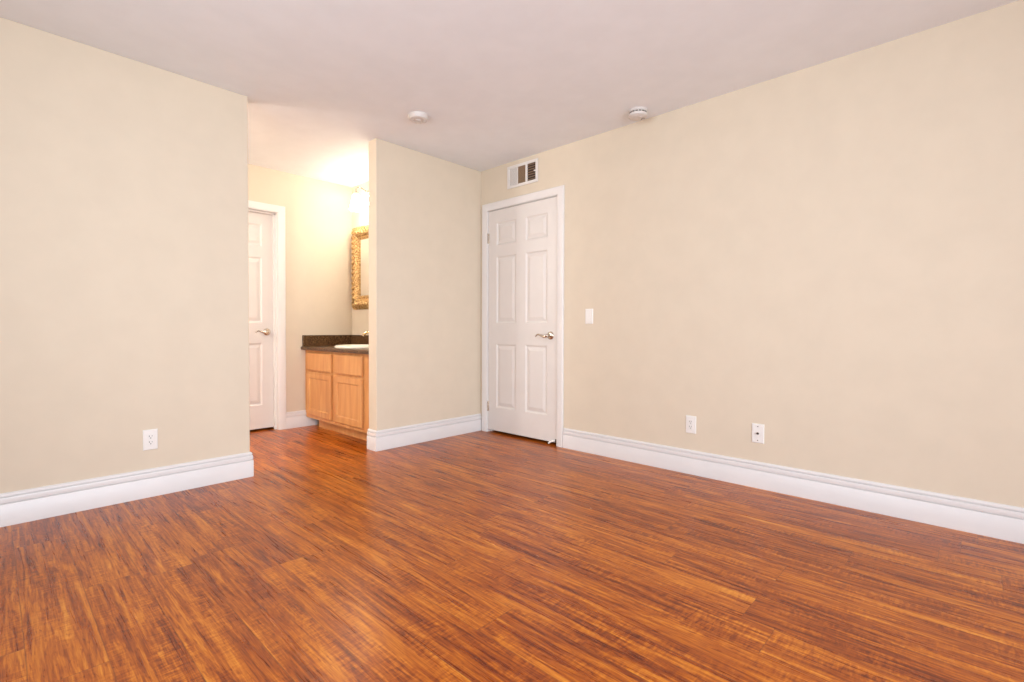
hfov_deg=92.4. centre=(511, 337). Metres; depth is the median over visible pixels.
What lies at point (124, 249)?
wall
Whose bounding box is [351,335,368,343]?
backsplash
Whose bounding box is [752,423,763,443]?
outlet
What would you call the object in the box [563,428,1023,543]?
baseboard
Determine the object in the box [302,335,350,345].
backsplash
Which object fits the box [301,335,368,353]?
countertop
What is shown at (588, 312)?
light switch
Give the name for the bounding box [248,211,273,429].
door
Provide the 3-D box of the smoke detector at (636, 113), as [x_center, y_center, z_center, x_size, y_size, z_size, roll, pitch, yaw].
[0.851,-1.512,3.327,0.128,0.053,0.128,1,1,43]
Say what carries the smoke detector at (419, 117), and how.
attached to the ceiling
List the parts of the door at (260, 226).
lever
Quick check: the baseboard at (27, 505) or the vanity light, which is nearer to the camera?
the baseboard at (27, 505)
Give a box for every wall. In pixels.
[0,17,480,493]
[248,164,351,423]
[352,181,368,334]
[481,0,1023,507]
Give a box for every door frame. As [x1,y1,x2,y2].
[248,200,285,429]
[482,185,564,446]
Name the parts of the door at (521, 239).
lever, handle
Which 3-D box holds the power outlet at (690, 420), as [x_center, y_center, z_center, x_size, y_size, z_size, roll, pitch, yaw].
[1.185,0.574,3.257,0.070,0.116,0.009,1,1,43]
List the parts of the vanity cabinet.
drawer, door, drawer, door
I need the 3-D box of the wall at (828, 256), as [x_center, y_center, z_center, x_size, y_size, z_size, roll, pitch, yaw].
[1.742,-0.307,2.804,5.715,2.438,0.115,1,1,43]
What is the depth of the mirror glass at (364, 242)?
4.97 m
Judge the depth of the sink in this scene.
4.38 m
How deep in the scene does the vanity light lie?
4.81 m
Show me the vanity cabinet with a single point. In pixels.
(337, 383)
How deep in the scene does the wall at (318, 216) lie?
4.83 m
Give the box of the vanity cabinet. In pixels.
[305,350,368,440]
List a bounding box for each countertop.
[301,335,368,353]
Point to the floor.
(478, 556)
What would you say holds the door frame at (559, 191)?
attached to the wall at (828, 256)
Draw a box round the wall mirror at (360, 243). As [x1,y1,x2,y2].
[351,224,368,309]
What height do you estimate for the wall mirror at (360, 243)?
0.847 m
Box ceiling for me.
[0,0,1018,186]
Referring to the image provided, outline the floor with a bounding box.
[0,424,1023,681]
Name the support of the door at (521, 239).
in the wall at (828, 256)
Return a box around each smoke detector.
[408,111,427,123]
[628,107,646,120]
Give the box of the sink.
[334,344,368,347]
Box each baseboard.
[0,452,253,526]
[286,410,316,428]
[367,413,481,451]
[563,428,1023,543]
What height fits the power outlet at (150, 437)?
0.116 m
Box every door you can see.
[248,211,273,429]
[487,196,556,443]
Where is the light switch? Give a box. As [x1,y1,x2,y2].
[585,309,592,323]
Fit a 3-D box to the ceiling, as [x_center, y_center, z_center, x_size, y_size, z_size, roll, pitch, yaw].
[-0.301,-1.580,2.055,8.100,0.120,5.250,1,1,43]
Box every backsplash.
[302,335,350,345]
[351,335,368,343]
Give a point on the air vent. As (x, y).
(524, 173)
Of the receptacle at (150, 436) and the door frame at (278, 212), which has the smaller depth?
the receptacle at (150, 436)
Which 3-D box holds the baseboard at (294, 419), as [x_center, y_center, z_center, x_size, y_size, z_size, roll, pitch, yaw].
[-2.052,0.787,4.793,0.016,0.159,0.306,1,1,43]
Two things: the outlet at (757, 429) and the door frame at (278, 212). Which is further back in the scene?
the door frame at (278, 212)
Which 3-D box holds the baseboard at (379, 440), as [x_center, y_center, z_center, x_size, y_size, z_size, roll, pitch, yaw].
[-0.722,0.800,4.284,0.134,0.159,1.130,1,1,43]
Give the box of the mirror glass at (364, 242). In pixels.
[360,238,368,295]
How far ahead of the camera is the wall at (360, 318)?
5.03 m
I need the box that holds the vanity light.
[349,186,368,211]
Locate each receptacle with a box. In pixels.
[147,433,153,445]
[688,419,692,429]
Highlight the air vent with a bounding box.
[507,158,537,188]
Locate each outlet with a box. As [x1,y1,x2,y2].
[143,428,157,450]
[686,415,695,433]
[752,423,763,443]
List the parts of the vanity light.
lamp shade, arm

